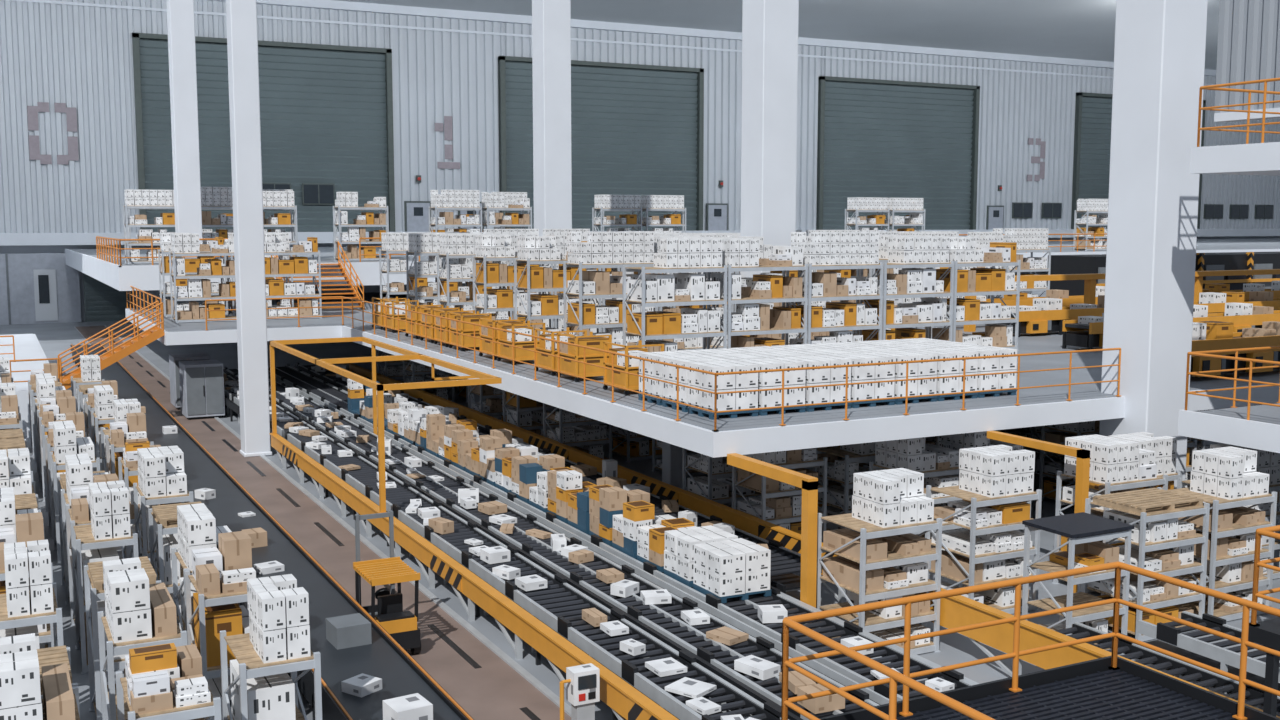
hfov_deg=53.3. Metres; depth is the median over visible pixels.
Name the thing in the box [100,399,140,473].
rack
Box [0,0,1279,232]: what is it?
wall
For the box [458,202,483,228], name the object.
door
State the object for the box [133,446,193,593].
rack
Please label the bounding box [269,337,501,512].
frame
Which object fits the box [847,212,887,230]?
rack
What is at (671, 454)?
structural column
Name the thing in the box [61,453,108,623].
rack
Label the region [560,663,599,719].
kiosk
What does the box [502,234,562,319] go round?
rack
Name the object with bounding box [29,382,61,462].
rack
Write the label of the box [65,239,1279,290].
mezzanine slab
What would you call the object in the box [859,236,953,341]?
rack
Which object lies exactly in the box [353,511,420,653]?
forklift
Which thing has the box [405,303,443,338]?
trolley
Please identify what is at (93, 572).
rack
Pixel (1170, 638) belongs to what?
conveyor
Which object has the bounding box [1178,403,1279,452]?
balcony slab
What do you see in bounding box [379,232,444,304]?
rack
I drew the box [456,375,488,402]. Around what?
rack
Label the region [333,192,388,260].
rack
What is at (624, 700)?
guard rail
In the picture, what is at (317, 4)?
trim
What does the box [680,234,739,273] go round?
rack
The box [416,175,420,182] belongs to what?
warning lamp
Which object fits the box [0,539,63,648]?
rack
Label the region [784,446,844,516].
rack
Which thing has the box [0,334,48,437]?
platform
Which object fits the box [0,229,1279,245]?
trim
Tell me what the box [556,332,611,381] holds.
trolley
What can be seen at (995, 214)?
door
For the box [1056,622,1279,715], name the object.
conveyor
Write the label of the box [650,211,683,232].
rack
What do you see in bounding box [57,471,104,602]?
rack
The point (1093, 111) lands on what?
shutter door
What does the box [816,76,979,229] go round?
shutter door
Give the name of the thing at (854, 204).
rack
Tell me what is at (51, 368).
rack
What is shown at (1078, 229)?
rack
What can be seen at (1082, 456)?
frame
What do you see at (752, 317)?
rack
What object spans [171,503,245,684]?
rack
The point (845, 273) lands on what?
rack
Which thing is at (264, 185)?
window
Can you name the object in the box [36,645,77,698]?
rack
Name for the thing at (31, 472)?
rack
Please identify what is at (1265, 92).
safety railing
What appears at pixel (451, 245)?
rack
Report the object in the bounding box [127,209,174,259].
rack
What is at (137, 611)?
rack
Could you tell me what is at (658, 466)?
rack
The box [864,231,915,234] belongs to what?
rack
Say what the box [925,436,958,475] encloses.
rack
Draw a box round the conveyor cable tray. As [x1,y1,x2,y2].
[223,364,978,719]
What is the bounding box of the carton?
[638,338,1016,419]
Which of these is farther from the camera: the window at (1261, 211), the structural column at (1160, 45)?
the window at (1261, 211)
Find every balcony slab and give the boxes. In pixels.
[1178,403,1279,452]
[1190,142,1279,175]
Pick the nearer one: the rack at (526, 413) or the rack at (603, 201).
the rack at (526, 413)
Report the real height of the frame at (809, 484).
3.050 m
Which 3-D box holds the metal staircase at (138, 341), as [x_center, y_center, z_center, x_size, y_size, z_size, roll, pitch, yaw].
[-19.390,-0.570,46.799,3.632,3.080,1.260,-3,7,-27]
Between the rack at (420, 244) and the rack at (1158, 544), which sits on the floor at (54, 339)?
the rack at (1158, 544)
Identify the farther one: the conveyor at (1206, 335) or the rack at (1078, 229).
the rack at (1078, 229)
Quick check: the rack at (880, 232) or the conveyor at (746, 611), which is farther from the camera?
the rack at (880, 232)
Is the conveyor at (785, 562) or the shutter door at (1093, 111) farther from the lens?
the shutter door at (1093, 111)
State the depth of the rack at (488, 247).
44.83 m
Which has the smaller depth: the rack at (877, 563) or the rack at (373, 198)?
the rack at (877, 563)
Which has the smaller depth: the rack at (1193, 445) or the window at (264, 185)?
the rack at (1193, 445)
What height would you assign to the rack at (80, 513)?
2.818 m
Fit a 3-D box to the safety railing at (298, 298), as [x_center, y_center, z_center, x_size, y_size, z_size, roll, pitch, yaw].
[-13.866,-1.802,48.617,5.200,1.132,0.100,-3,7,-27]
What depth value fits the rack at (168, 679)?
14.06 m
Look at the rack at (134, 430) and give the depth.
30.53 m
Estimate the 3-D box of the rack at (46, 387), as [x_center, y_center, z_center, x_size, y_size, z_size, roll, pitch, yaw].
[-16.752,2.084,36.575,0.990,2.993,1.490,-3,7,-27]
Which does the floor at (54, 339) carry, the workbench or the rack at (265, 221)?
the workbench
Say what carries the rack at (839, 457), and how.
on the floor at (54, 339)
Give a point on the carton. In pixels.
(720, 360)
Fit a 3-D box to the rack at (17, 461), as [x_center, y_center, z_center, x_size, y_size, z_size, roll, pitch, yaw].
[-12.348,3.328,25.076,0.990,2.993,1.490,-3,7,-27]
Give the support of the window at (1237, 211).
in the wall at (79, 57)
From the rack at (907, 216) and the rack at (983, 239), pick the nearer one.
the rack at (983, 239)
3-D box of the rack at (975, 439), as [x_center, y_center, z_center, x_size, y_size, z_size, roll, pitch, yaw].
[7.994,2.920,29.780,1.790,2.793,1.390,-3,7,-27]
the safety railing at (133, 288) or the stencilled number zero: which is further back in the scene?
the stencilled number zero
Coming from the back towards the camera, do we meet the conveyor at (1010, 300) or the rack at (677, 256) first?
the conveyor at (1010, 300)
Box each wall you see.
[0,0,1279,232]
[0,236,1279,321]
[0,253,131,324]
[1214,0,1279,121]
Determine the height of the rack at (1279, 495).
2.793 m
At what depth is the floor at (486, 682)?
26.59 m
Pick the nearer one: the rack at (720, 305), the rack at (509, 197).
the rack at (720, 305)
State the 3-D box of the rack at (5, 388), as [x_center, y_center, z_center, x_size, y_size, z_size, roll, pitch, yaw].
[-17.742,2.200,35.510,0.990,2.993,1.490,-3,7,-27]
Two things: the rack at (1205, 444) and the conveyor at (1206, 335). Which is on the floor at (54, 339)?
the rack at (1205, 444)
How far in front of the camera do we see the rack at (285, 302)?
55.93 m
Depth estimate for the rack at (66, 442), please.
28.10 m
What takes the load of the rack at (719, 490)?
on the floor at (54, 339)
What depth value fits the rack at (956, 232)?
63.00 m
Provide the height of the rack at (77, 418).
2.818 m
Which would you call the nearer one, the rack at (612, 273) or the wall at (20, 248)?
the rack at (612, 273)
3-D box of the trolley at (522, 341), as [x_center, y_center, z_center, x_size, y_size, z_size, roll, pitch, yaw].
[-3.400,-0.509,36.525,1.060,1.160,1.200,-3,7,-27]
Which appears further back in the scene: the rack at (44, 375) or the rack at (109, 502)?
the rack at (44, 375)
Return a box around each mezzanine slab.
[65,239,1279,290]
[125,281,1279,457]
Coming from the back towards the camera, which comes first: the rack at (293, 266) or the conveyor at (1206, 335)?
the rack at (293, 266)
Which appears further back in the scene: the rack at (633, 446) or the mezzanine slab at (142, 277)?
the mezzanine slab at (142, 277)
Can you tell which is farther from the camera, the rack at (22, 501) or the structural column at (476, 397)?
the structural column at (476, 397)
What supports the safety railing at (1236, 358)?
on the balcony slab at (1231, 426)
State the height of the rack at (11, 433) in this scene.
2.355 m
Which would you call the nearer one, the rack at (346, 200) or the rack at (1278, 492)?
the rack at (1278, 492)
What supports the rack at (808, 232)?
on the mezzanine slab at (744, 434)
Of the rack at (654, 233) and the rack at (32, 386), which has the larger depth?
the rack at (654, 233)
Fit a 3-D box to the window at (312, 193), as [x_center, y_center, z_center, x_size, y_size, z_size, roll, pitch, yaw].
[-26.058,-13.447,103.457,2.600,1.700,0.200,-3,7,-27]
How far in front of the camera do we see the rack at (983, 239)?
56.55 m
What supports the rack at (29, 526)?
on the floor at (54, 339)
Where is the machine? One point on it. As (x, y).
(1095, 263)
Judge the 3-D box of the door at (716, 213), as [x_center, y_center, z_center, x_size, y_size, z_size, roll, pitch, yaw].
[7.302,-13.523,120.676,2.300,2.550,0.230,-3,7,-27]
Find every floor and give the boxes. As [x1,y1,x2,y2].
[0,321,1279,719]
[75,325,570,719]
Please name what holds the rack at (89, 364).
on the floor at (54, 339)
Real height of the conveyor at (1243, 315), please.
1.299 m
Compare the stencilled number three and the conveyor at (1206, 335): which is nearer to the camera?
the conveyor at (1206, 335)
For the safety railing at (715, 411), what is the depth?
27.78 m
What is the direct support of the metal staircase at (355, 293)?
on the mezzanine slab at (744, 434)
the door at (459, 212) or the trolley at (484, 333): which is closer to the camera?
the trolley at (484, 333)
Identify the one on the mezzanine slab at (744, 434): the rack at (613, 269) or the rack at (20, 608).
the rack at (613, 269)
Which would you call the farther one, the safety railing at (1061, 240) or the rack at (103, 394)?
the safety railing at (1061, 240)
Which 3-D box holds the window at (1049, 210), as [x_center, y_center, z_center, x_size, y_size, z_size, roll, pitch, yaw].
[45.184,-16.388,139.966,2.800,1.700,0.200,-3,7,-27]
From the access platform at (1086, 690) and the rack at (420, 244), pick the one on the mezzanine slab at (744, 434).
the rack at (420, 244)
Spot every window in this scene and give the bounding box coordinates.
[262,183,290,188]
[302,183,334,204]
[1012,202,1032,217]
[1042,203,1061,217]
[1203,204,1223,218]
[1229,204,1248,218]
[1254,205,1273,218]
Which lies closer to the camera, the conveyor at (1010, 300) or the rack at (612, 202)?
the conveyor at (1010, 300)
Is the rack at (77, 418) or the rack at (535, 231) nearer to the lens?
the rack at (77, 418)
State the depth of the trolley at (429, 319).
42.57 m
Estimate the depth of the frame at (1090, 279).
49.41 m
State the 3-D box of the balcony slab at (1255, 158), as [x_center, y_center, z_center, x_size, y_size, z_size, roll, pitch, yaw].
[22.807,-3.888,24.148,18.100,0.540,14.600,-3,7,-27]
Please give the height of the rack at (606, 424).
2.813 m
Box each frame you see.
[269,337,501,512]
[727,453,817,628]
[964,269,1279,331]
[987,431,1089,592]
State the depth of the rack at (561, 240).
45.99 m
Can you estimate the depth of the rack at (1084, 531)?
22.13 m
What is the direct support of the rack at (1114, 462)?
on the floor at (54, 339)
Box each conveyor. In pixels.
[71,343,473,719]
[223,372,788,719]
[224,367,878,719]
[268,364,974,700]
[296,362,821,591]
[937,281,1279,320]
[995,291,1279,336]
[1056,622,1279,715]
[1062,303,1279,349]
[1137,611,1279,693]
[1190,321,1279,377]
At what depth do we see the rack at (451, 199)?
68.21 m
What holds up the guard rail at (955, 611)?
on the floor at (54, 339)
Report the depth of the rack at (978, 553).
24.41 m
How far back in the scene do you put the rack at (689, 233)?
53.20 m
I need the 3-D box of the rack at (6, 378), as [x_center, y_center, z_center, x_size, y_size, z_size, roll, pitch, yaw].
[-20.576,1.607,40.993,0.990,2.993,1.490,-3,7,-27]
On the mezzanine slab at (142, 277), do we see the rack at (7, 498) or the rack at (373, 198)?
the rack at (373, 198)
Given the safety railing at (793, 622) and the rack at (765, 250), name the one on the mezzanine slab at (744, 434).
the rack at (765, 250)
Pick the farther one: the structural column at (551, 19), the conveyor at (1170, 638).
the structural column at (551, 19)
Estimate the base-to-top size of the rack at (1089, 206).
3.543 m
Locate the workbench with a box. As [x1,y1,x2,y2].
[1248,618,1279,716]
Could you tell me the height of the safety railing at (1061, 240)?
1.240 m
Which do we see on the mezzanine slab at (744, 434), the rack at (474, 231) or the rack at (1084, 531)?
the rack at (474, 231)
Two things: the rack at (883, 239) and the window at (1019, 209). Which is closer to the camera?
the rack at (883, 239)
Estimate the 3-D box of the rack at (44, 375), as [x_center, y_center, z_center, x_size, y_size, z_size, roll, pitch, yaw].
[-17.437,1.941,37.902,0.990,2.993,1.490,-3,7,-27]
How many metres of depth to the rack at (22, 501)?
23.63 m
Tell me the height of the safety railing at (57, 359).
1.132 m
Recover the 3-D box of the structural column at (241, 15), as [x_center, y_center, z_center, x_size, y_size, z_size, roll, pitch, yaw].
[-12.456,-9.861,39.992,0.880,25.988,0.880,-3,7,-27]
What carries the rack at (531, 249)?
on the mezzanine slab at (744, 434)
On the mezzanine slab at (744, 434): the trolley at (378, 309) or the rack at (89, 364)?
the trolley at (378, 309)
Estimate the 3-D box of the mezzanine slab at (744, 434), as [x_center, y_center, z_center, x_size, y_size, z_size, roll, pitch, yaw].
[14.725,-2.198,59.875,69.170,0.500,51.150,-3,7,-27]
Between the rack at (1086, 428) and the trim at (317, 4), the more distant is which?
the trim at (317, 4)
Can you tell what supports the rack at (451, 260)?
on the mezzanine slab at (744, 434)
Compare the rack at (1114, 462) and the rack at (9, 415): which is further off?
the rack at (9, 415)
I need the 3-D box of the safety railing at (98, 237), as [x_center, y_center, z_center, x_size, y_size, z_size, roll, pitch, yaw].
[-23.986,-5.590,64.547,5.550,1.240,12.950,-3,7,-27]
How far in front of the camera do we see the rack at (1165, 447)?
27.82 m
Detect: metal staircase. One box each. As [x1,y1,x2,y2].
[58,300,163,389]
[271,241,364,309]
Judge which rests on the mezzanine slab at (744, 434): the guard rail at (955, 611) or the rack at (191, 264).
the rack at (191, 264)
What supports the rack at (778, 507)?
on the floor at (54, 339)
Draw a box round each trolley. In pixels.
[372,297,406,329]
[383,299,418,332]
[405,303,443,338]
[420,306,459,342]
[434,308,474,346]
[448,311,491,351]
[479,317,524,359]
[497,320,544,364]
[534,327,586,375]
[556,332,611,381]
[603,340,663,395]
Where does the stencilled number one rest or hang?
attached to the wall at (79, 57)
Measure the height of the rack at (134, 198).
3.543 m
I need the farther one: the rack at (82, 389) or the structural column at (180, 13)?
the structural column at (180, 13)
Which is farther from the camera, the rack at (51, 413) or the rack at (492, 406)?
the rack at (492, 406)
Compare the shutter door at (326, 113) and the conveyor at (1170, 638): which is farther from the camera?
the shutter door at (326, 113)
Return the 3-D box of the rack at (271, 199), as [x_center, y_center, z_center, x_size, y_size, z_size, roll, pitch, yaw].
[-18.695,-6.716,64.248,2.640,3.543,1.240,-3,7,-27]
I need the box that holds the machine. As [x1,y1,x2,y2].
[1047,252,1279,295]
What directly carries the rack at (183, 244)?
on the mezzanine slab at (744, 434)
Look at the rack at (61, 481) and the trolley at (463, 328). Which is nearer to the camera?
the rack at (61, 481)
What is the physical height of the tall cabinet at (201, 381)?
2.100 m
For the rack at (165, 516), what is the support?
on the floor at (54, 339)
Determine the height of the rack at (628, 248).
3.713 m
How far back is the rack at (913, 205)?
82.00 m
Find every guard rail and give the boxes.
[269,433,678,719]
[336,363,1279,717]
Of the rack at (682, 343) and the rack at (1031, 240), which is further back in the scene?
the rack at (1031, 240)
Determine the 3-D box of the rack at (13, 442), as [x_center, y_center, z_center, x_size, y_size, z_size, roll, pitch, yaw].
[-14.908,3.110,30.062,0.990,2.355,1.490,-3,7,-27]
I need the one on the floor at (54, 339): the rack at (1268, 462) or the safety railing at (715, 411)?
the rack at (1268, 462)
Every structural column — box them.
[166,0,202,257]
[226,0,271,456]
[470,385,485,402]
[532,0,571,235]
[662,441,686,489]
[740,0,798,304]
[1099,0,1207,488]
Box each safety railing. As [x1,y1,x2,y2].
[0,335,14,359]
[10,358,59,382]
[96,236,233,265]
[126,286,161,327]
[205,296,343,329]
[342,296,1120,430]
[359,233,1106,261]
[781,561,1279,719]
[1185,346,1279,419]
[1197,78,1279,146]
[1249,525,1279,626]
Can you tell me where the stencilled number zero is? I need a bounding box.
[27,102,78,164]
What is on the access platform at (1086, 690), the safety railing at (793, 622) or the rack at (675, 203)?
the safety railing at (793, 622)
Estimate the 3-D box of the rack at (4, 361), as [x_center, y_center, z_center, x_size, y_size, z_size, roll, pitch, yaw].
[-21.261,1.464,42.319,0.990,2.993,1.490,-3,7,-27]
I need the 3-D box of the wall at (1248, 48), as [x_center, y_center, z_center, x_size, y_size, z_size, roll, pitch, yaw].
[27.392,-14.139,33.100,0.600,18.000,28.200,-3,7,-27]
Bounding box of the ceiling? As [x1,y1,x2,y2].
[336,0,1219,69]
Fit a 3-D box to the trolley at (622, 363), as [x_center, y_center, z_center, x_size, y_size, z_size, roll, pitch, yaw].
[-0.154,0.170,30.246,1.060,1.160,1.200,-3,7,-27]
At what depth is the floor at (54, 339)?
28.36 m
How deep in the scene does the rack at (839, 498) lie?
30.34 m
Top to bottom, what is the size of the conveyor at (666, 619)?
0.970 m
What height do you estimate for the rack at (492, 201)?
3.543 m
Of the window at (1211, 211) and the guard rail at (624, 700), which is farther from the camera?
the window at (1211, 211)
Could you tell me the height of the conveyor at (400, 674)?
0.955 m
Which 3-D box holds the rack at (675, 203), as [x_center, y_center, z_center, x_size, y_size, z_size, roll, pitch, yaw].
[1.272,-7.819,74.451,2.640,3.543,1.240,-3,7,-27]
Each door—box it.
[132,32,394,231]
[404,201,430,231]
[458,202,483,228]
[498,56,703,230]
[706,203,727,230]
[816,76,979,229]
[986,205,1003,229]
[1071,92,1205,228]
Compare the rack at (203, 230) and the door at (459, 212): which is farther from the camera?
the door at (459, 212)
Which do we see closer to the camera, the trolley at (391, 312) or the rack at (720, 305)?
the rack at (720, 305)
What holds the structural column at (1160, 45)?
on the floor at (54, 339)
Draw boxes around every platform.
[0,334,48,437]
[819,656,1279,719]
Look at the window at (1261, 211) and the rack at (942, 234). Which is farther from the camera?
the window at (1261, 211)
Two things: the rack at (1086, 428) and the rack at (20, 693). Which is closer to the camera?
the rack at (20, 693)
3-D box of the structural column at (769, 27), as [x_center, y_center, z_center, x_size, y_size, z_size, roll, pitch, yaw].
[4.388,-10.194,43.122,1.460,26.000,1.460,-3,7,-27]
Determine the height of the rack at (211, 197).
3.713 m
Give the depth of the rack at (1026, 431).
39.09 m
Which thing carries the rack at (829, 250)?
on the mezzanine slab at (744, 434)
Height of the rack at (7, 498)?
2.993 m
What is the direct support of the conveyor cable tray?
on the floor at (54, 339)
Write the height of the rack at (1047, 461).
2.813 m
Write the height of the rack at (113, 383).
2.818 m
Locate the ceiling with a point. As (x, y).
(1072, 29)
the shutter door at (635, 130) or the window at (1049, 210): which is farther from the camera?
the window at (1049, 210)
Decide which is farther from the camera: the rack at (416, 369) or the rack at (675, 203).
the rack at (675, 203)
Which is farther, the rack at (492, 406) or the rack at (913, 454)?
the rack at (492, 406)
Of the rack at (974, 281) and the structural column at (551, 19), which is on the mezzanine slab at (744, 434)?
the rack at (974, 281)
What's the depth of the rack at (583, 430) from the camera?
39.54 m
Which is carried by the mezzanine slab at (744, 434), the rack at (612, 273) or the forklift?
the rack at (612, 273)
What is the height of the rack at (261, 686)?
3.013 m
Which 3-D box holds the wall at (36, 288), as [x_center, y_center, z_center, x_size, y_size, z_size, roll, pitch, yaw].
[-46.955,-5.283,93.526,18.000,5.400,0.620,-3,7,-27]
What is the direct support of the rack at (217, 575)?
on the floor at (54, 339)
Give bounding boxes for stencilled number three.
[1027,138,1045,180]
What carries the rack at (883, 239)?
on the mezzanine slab at (744, 434)
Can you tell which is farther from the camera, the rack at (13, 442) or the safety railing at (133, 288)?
the safety railing at (133, 288)
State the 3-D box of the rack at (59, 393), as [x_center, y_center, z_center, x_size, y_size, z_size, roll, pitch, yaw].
[-16.066,2.315,35.258,0.990,2.818,1.490,-3,7,-27]
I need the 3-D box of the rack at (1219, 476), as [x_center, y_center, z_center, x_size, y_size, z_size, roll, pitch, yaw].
[11.092,3.315,24.639,1.740,3.113,1.390,-3,7,-27]
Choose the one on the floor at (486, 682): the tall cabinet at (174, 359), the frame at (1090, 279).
the tall cabinet at (174, 359)
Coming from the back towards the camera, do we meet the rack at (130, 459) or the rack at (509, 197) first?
the rack at (509, 197)
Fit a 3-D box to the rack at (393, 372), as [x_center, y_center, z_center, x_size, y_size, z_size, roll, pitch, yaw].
[-10.643,0.010,56.698,1.790,2.793,1.390,-3,7,-27]
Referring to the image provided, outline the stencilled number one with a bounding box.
[434,116,459,168]
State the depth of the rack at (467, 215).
72.20 m
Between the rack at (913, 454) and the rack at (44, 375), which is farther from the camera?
the rack at (44, 375)
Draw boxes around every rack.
[0,357,13,428]
[0,382,20,429]
[0,395,22,430]
[0,429,25,439]
[0,438,26,448]
[0,448,37,494]
[0,487,47,648]
[0,512,53,647]
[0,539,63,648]
[0,633,79,719]
[1,373,15,428]
[8,460,32,481]
[14,493,40,570]
[28,363,58,454]
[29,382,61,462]
[33,373,65,475]
[35,379,55,489]
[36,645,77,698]
[37,390,71,500]
[39,396,75,511]
[44,412,86,538]
[49,420,99,564]
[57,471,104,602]
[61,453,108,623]
[65,473,125,647]
[71,355,103,432]
[71,480,138,674]
[77,384,101,431]
[84,380,118,470]
[84,556,160,719]
[91,385,118,462]
[97,557,186,719]
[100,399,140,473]
[106,412,153,523]
[116,643,220,719]
[118,441,171,557]
[123,189,174,263]
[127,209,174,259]
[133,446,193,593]
[148,501,200,639]
[158,233,227,317]
[169,233,236,322]
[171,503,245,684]
[184,531,255,719]
[201,187,233,259]
[201,209,233,257]
[220,574,321,719]
[226,232,293,314]
[262,189,296,256]
[263,191,297,257]
[264,233,321,319]
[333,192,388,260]
[334,198,386,257]
[377,350,423,382]
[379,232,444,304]
[403,360,453,401]
[406,233,475,312]
[428,190,481,258]
[431,194,479,231]
[437,234,511,319]
[441,232,483,307]
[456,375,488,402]
[468,229,532,312]
[468,384,520,427]
[472,235,553,327]
[480,193,531,231]
[481,192,529,231]
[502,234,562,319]
[503,390,566,443]
[514,236,601,340]
[533,229,589,235]
[542,235,619,328]
[543,403,611,459]
[563,231,657,347]
[566,410,622,441]
[588,235,671,340]
[592,195,641,231]
[595,201,640,231]
[611,234,679,273]
[612,426,661,461]
[623,238,726,351]
[637,195,685,232]
[646,237,733,349]
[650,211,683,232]
[652,438,706,476]
[654,233,688,233]
[661,235,738,307]
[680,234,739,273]
[682,448,767,508]
[689,233,740,233]
[707,238,807,348]
[716,236,803,344]
[732,448,826,542]
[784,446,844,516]
[785,232,883,344]
[795,230,859,304]
[796,236,871,339]
[813,442,886,532]
[816,468,941,658]
[832,445,874,463]
[845,197,889,231]
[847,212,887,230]
[852,235,934,338]
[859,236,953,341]
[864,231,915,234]
[869,437,963,556]
[881,198,925,230]
[884,212,922,230]
[898,232,958,268]
[916,231,958,236]
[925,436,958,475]
[925,445,1041,613]
[928,237,1020,349]
[936,431,1030,531]
[959,232,1005,298]
[988,228,1050,298]
[999,426,1046,457]
[1022,512,1133,654]
[1030,425,1068,478]
[1039,420,1099,509]
[1052,434,1167,595]
[1073,200,1107,250]
[1075,199,1107,239]
[1083,488,1209,641]
[1089,432,1182,489]
[1157,446,1276,620]
[1177,443,1279,584]
[1185,406,1244,486]
[1185,437,1196,487]
[1250,403,1279,506]
[1277,495,1279,533]
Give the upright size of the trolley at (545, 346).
1.160 m
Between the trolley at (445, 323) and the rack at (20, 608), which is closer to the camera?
the rack at (20, 608)
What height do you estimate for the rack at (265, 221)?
3.713 m
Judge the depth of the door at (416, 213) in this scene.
107.29 m
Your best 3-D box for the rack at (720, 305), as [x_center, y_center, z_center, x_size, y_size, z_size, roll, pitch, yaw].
[2.030,-2.561,44.425,2.640,3.543,1.240,-3,7,-27]
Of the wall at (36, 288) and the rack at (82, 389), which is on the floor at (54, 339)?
the rack at (82, 389)
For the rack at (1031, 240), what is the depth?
57.92 m
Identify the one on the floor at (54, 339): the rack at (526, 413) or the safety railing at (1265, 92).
the rack at (526, 413)
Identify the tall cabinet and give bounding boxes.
[169,353,210,409]
[179,360,224,419]
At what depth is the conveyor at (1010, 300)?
52.87 m
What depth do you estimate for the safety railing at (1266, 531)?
14.88 m
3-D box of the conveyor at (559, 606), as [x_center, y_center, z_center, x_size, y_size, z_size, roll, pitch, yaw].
[-8.216,3.199,35.680,1.060,0.970,50.000,-3,7,-27]
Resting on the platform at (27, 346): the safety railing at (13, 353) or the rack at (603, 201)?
the safety railing at (13, 353)
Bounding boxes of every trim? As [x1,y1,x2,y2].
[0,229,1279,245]
[9,0,1215,84]
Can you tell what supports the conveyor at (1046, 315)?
on the mezzanine slab at (744, 434)

